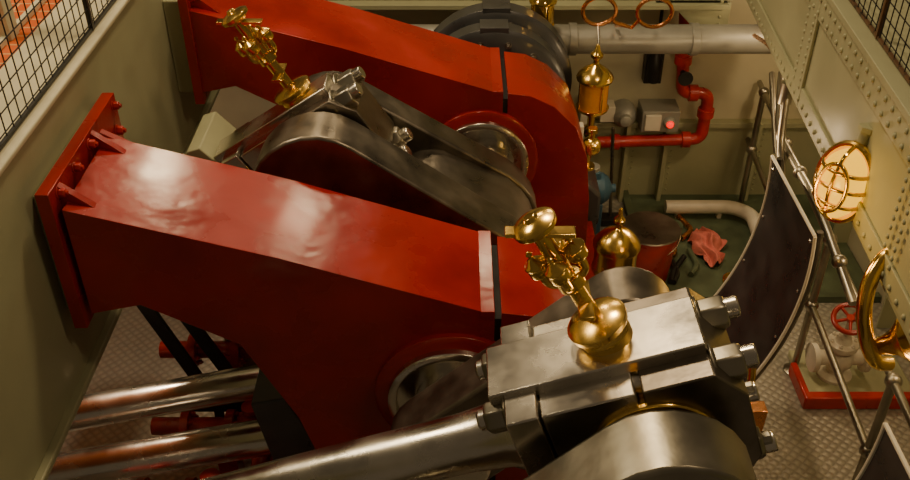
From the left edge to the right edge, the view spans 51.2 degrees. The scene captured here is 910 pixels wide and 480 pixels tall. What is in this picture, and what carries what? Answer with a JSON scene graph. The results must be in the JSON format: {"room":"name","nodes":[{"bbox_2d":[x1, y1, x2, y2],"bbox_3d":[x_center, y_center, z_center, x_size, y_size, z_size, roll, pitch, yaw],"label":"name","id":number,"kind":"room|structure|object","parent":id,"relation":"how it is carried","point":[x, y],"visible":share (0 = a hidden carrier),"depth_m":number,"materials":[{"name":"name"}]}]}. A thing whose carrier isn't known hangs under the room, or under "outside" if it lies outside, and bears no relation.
{"room":"ship interior","nodes":[
{"label":"ship interior","id":0,"kind":"room"},
{"bbox_2d":[0,0,61,68],"bbox_3d":[-2.880,-0.996,3.161,2.440,1.060,6.300,0,36,0],"label":"deck","id":1,"kind":"object","parent":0,"point":[3,9],"visible":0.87,"depth_m":3.74,"materials":[{"name":"wood"}]},
{"bbox_2d":[0,0,219,479],"bbox_3d":[-1.475,0.025,3.400,0.350,1.000,5.900,0,36,0],"label":"wall","id":2,"kind":"structure","parent":0,"point":[136,53],"depth_m":3.35,"materials":[{"name":"beige paint"}]},
{"bbox_2d":[0,0,115,150],"bbox_3d":[-1.420,-1.062,3.231,0.018,0.956,4.709,0,36,0],"label":"mesh railing","id":3,"kind":"object","parent":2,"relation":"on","point":[92,23],"visible":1,"depth_m":3.25,"materials":[{"name":"black metal"}]},
{"bbox_2d":[60,196,909,479],"bbox_3d":[-0.300,1.391,4.808,7.400,0.060,6.200,0,36,0],"label":"floor","id":4,"kind":"structure","parent":0,"point":[814,444],"depth_m":5.34,"materials":[{"name":"metal"}]},
{"bbox_2d":[137,305,244,416],"bbox_3d":[-1.311,0.667,4.659,1.078,1.290,0.200,0,36,0],"label":"bars","id":5,"kind":"object","parent":4,"relation":"on","point":[153,317],"visible":0.11,"depth_m":4.57,"materials":[{"name":"black metal"}]},
{"bbox_2d":[136,334,272,479],"bbox_3d":[-1.103,1.144,4.354,1.031,0.870,1.787,0,36,0],"label":"drain pipe","id":6,"kind":"object","parent":4,"relation":"on","point":[234,353],"visible":0.28,"depth_m":4.70,"materials":[{"name":"metal"}]},
{"bbox_2d":[186,111,254,365],"bbox_3d":[-1.075,0.267,4.730,0.250,1.859,0.460,0,36,0],"label":"block","id":7,"kind":"object","parent":4,"relation":"on","point":[212,128],"depth_m":4.20,"materials":[{"name":"beige paint"}]},
{"bbox_2d":[34,93,563,479],"bbox_3d":[-0.297,0.580,3.957,2.095,2.250,0.780,0,36,0],"label":"frame","id":8,"kind":"object","parent":4,"relation":"on","point":[346,304],"visible":0.79,"depth_m":3.37,"materials":[{"name":"red metal"}]},
{"bbox_2d":[47,364,314,479],"bbox_3d":[-1.400,0.840,4.146,1.800,0.888,0.836,0,36,0],"label":"rods","id":9,"kind":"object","parent":8,"relation":"attached to","point":[276,431],"depth_m":3.99,"materials":[{"name":"metal"}]},
{"bbox_2d":[177,0,594,279],"bbox_3d":[-0.223,-0.418,5.352,2.145,2.250,0.810,0,36,0],"label":"frame","id":10,"kind":"object","parent":4,"relation":"on","point":[516,100],"visible":0.52,"depth_m":4.78,"materials":[{"name":"red metal"}]},
{"bbox_2d":[254,71,756,479],"bbox_3d":[-0.079,-0.036,3.989,1.484,1.114,5.344,-3,36,-3],"label":"crankshaft","id":11,"kind":"object","parent":10,"relation":"on","point":[449,176],"visible":0.39,"depth_m":3.70,"materials":[{"name":"metal"}]},
{"bbox_2d":[214,66,413,170],"bbox_3d":[-1.091,-0.135,4.306,1.818,1.345,0.320,0,36,0],"label":"rod","id":12,"kind":"object","parent":11,"relation":"attached to","point":[345,94],"visible":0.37,"depth_m":3.98,"materials":[{"name":"metal"}]},
{"bbox_2d":[216,6,310,107],"bbox_3d":[-0.761,-0.725,3.908,0.383,0.484,0.184,0,36,0],"label":"brass crankpin oiler","id":13,"kind":"object","parent":12,"relation":"on","point":[254,41],"visible":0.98,"depth_m":3.85,"materials":[{"name":"gold metal"}]},
{"bbox_2d":[200,287,777,479],"bbox_3d":[-0.366,0.686,2.902,2.568,1.165,0.410,0,36,0],"label":"rod","id":14,"kind":"object","parent":11,"relation":"attached to","point":[547,395],"visible":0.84,"depth_m":2.60,"materials":[{"name":"metal"}]},
{"bbox_2d":[504,207,632,355],"bbox_3d":[0.313,0.128,2.527,0.373,0.482,0.184,0,36,0],"label":"brass crankpin oiler","id":15,"kind":"object","parent":14,"relation":"on","point":[601,326],"visible":0.99,"depth_m":2.48,"materials":[{"name":"gold metal"}]},
{"bbox_2d":[434,0,571,90],"bbox_3d":[-0.278,-0.907,5.622,1.951,0.930,0.401,0,36,0],"label":"strap","id":16,"kind":"object","parent":11,"relation":"attached to","point":[505,25],"visible":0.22,"depth_m":5.41,"materials":[{"name":"grey paint"}]},
{"bbox_2d":[411,23,770,55],"bbox_3d":[0.375,-1.242,5.875,3.350,0.200,0.200,0,36,0],"label":"pipe","id":17,"kind":"object","parent":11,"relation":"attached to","point":[692,39],"visible":0.49,"depth_m":5.80,"materials":[{"name":"beige metal"}]},
{"bbox_2d":[529,0,556,26],"bbox_3d":[0.520,-0.996,5.904,0.167,1.347,0.167,0,36,0],"label":"brass sight feed lubricator","id":18,"kind":"object","parent":17,"relation":"attached to","point":[545,8],"visible":0.31,"depth_m":5.58,"materials":[{"name":"gold metal"}]},
{"bbox_2d":[581,0,673,44],"bbox_3d":[0.991,-1.274,5.494,0.397,0.297,0.380,-29,45,-34],"label":"coils","id":19,"kind":"object","parent":17,"relation":"on","point":[617,23],"visible":1,"depth_m":5.49,"materials":[{"name":"metal"}]},
{"bbox_2d":[579,122,600,155],"bbox_3d":[0.726,-0.588,5.545,0.269,0.220,0.119,-4,36,-5],"label":"valve","id":20,"kind":"object","parent":10,"relation":"attached to","point":[592,144],"visible":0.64,"depth_m":5.53,"materials":[{"name":"gold metal"}]},
{"bbox_2d":[588,169,600,233],"bbox_3d":[0.660,-0.131,6.178,0.480,0.820,0.400,0,36,0],"label":"door frame","id":21,"kind":"structure","parent":4,"relation":"on","point":[593,189],"depth_m":5.89,"materials":[{"name":"grey paint"}]},
{"bbox_2d":[576,44,613,170],"bbox_3d":[0.820,-0.789,5.683,0.220,0.826,0.220,0,36,0],"label":"brass sight feed lubricator","id":22,"kind":"object","parent":21,"relation":"on","point":[594,79],"visible":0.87,"depth_m":5.54,"materials":[{"name":"gold metal"}]},
{"bbox_2d":[593,162,615,234],"bbox_3d":[0.965,-0.266,6.574,0.270,0.580,0.220,0,36,0],"label":"pump","id":23,"kind":"object","parent":4,"relation":"on","point":[606,187],"visible":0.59,"depth_m":6.43,"materials":[{"name":"blue paint"}]},
{"bbox_2d":[601,127,617,226],"bbox_3d":[1.120,-0.435,6.663,0.140,0.752,0.122,0,36,0],"label":"brush","id":24,"kind":"object","parent":4,"relation":"on","point":[607,219],"visible":0.65,"depth_m":6.78,"materials":[{"name":"metal"}]},
{"bbox_2d":[591,208,640,274],"bbox_3d":[0.830,0.355,5.112,0.244,1.270,0.244,0,36,0],"label":"reservoir","id":25,"kind":"object","parent":4,"relation":"on","point":[617,245],"visible":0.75,"depth_m":4.80,"materials":[{"name":"gold metal"}]},
{"bbox_2d":[622,211,681,282],"bbox_3d":[1.260,0.085,6.234,0.394,0.404,0.394,0,36,0],"label":"bucket","id":26,"kind":"object","parent":4,"relation":"on","point":[658,234],"visible":0.61,"depth_m":6.09,"materials":[{"name":"paint"}]},
{"bbox_2d":[747,365,767,430],"bbox_3d":[1.300,1.008,4.384,0.180,1.056,0.256,0,36,0],"label":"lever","id":27,"kind":"object","parent":4,"relation":"on","point":[760,412],"visible":0.16,"depth_m":4.20,"materials":[{"name":"metal"}]},
{"bbox_2d":[714,155,823,381],"bbox_3d":[1.385,0.426,4.751,0.402,1.577,0.686,0,36,0],"label":"guard","id":28,"kind":"object","parent":4,"relation":"on","point":[772,279],"visible":0.63,"depth_m":4.51,"materials":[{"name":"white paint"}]},
{"bbox_2d":[738,80,909,479],"bbox_3d":[1.994,0.441,5.235,0.120,0.988,4.007,2,36,3],"label":"handrail","id":29,"kind":"object","parent":4,"relation":"on","point":[893,381],"visible":0.53,"depth_m":5.09,"materials":[{"name":"metal"}]},
{"bbox_2d":[805,302,870,385],"bbox_3d":[2.200,0.588,5.389,0.320,0.470,0.200,0,36,0],"label":"valve","id":30,"kind":"object","parent":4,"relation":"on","point":[846,348],"visible":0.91,"depth_m":5.38,"materials":[{"name":"white paint"}]},
{"bbox_2d":[788,350,909,408],"bbox_3d":[2.290,0.791,5.517,0.660,0.090,0.450,0,36,0],"label":"plinth","id":31,"kind":"object","parent":4,"relation":"on","point":[866,389],"visible":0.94,"depth_m":5.42,"materials":[{"name":"beige paint"}]},
{"bbox_2d":[855,422,909,479],"bbox_3d":[1.361,1.446,3.482,0.376,1.395,0.798,0,36,0],"label":"guard","id":32,"kind":"object","parent":4,"relation":"on","point":[886,460],"visible":1,"depth_m":3.39,"materials":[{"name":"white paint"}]},
{"bbox_2d":[210,0,820,201],"bbox_3d":[-0.300,-0.995,6.716,7.400,1.600,0.220,0,36,0],"label":"wall","id":33,"kind":"structure","parent":0,"point":[715,165],"depth_m":6.78,"materials":[{"name":"beige metal"}]},
{"bbox_2d":[578,99,635,126],"bbox_3d":[1.077,-0.886,6.671,0.395,0.205,0.200,0,36,0],"label":"pressure gauge","id":34,"kind":"object","parent":33,"relation":"attached to","point":[622,112],"visible":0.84,"depth_m":6.64,"materials":[{"name":"white paint"}]},
{"bbox_2d":[590,13,714,158],"bbox_3d":[1.338,-0.883,6.556,0.923,1.569,0.236,-2,36,-3],"label":"pipe","id":35,"kind":"object","parent":33,"relation":"attached to","point":[684,78],"visible":0.66,"depth_m":6.62,"materials":[{"name":"metal"}]},
{"bbox_2d":[641,10,664,83],"bbox_3d":[1.360,-1.340,6.389,0.120,0.620,0.150,0,36,0],"label":"box","id":36,"kind":"object","parent":33,"relation":"attached to","point":[652,69],"visible":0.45,"depth_m":6.45,"materials":[{"name":"black metal"}]},
{"bbox_2d":[636,99,680,131],"bbox_3d":[1.430,-0.861,6.665,0.260,0.160,0.260,0,36,0],"label":"box","id":37,"kind":"object","parent":33,"relation":"attached to","point":[653,115],"visible":1,"depth_m":6.61,"materials":[{"name":"white paint"}]},
{"bbox_2d":[622,190,880,302],"bbox_3d":[1.994,0.010,6.641,1.492,0.049,1.292,0,36,0],"label":"floor","id":38,"kind":"structure","parent":33,"relation":"attached to","point":[707,280],"depth_m":6.63,"materials":[{"name":"green paint"}]},
{"bbox_2d":[668,214,730,284],"bbox_3d":[1.777,0.031,6.515,0.787,0.140,0.845,0,36,0],"label":"pipes","id":39,"kind":"object","parent":38,"relation":"on","point":[674,274],"visible":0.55,"depth_m":6.42,"materials":[{"name":"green metal"}]},
{"bbox_2d":[687,226,726,266],"bbox_3d":[1.755,0.016,6.529,0.257,0.138,0.437,0,36,0],"label":"rag","id":40,"kind":"object","parent":38,"relation":"on","point":[707,243],"visible":1,"depth_m":6.49,"materials":[{"name":"fabric"}]},
{"bbox_2d":[664,200,758,233],"bbox_3d":[1.843,0.008,6.542,0.646,0.170,0.910,0,36,0],"label":"pipe","id":41,"kind":"object","parent":38,"relation":"on","point":[718,207],"visible":0.66,"depth_m":6.82,"materials":[{"name":"metal"}]},
{"bbox_2d":[326,0,730,23],"bbox_3d":[0.060,-1.827,6.022,3.320,1.060,0.680,0,36,0],"label":"girder","id":42,"kind":"object","parent":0,"point":[693,11],"visible":0.51,"depth_m":5.90,"materials":[{"name":"metal"}]},
{"bbox_2d":[746,0,909,343],"bbox_3d":[1.718,-0.152,3.288,0.442,0.600,5.950,2,36,3],"label":"girder","id":43,"kind":"object","parent":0,"point":[838,77],"visible":0.94,"depth_m":3.68,"materials":[{"name":"beige metal"}]},
{"bbox_2d":[752,34,856,305],"bbox_3d":[1.699,-0.411,4.873,0.196,0.828,2.210,3,36,4],"label":"rods","id":44,"kind":"object","parent":43,"relation":"attached to","point":[780,101],"visible":0.84,"depth_m":4.68,"materials":[{"name":"metal"}]},
{"bbox_2d":[812,123,871,223],"bbox_3d":[1.506,-0.252,3.630,0.269,0.394,0.254,0,36,0],"label":"lamp","id":45,"kind":"object","parent":43,"relation":"attached to","point":[840,177],"visible":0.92,"depth_m":3.56,"materials":[{"name":"gold metal"}]},
{"bbox_2d":[849,0,909,85],"bbox_3d":[1.598,-1.041,3.184,0.020,0.956,4.809,2,36,3],"label":"mesh railing","id":46,"kind":"object","parent":43,"relation":"on","point":[878,32],"visible":1,"depth_m":3.54,"materials":[{"name":"black metal"}]},
{"bbox_2d":[856,247,909,370],"bbox_3d":[1.531,0.270,3.334,0.207,0.433,0.297,-17,39,-22],"label":"tube","id":47,"kind":"object","parent":43,"relation":"attached to","point":[894,341],"visible":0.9,"depth_m":3.34,"materials":[{"name":"gold metal"}]},
{"bbox_2d":[833,221,896,327],"bbox_3d":[2.740,0.430,4.090,0.220,2.340,6.150,0,36,0],"label":"wall","id":48,"kind":"structure","parent":0,"point":[845,232],"depth_m":6.42,"materials":[{"name":"beige metal"}]}
]}

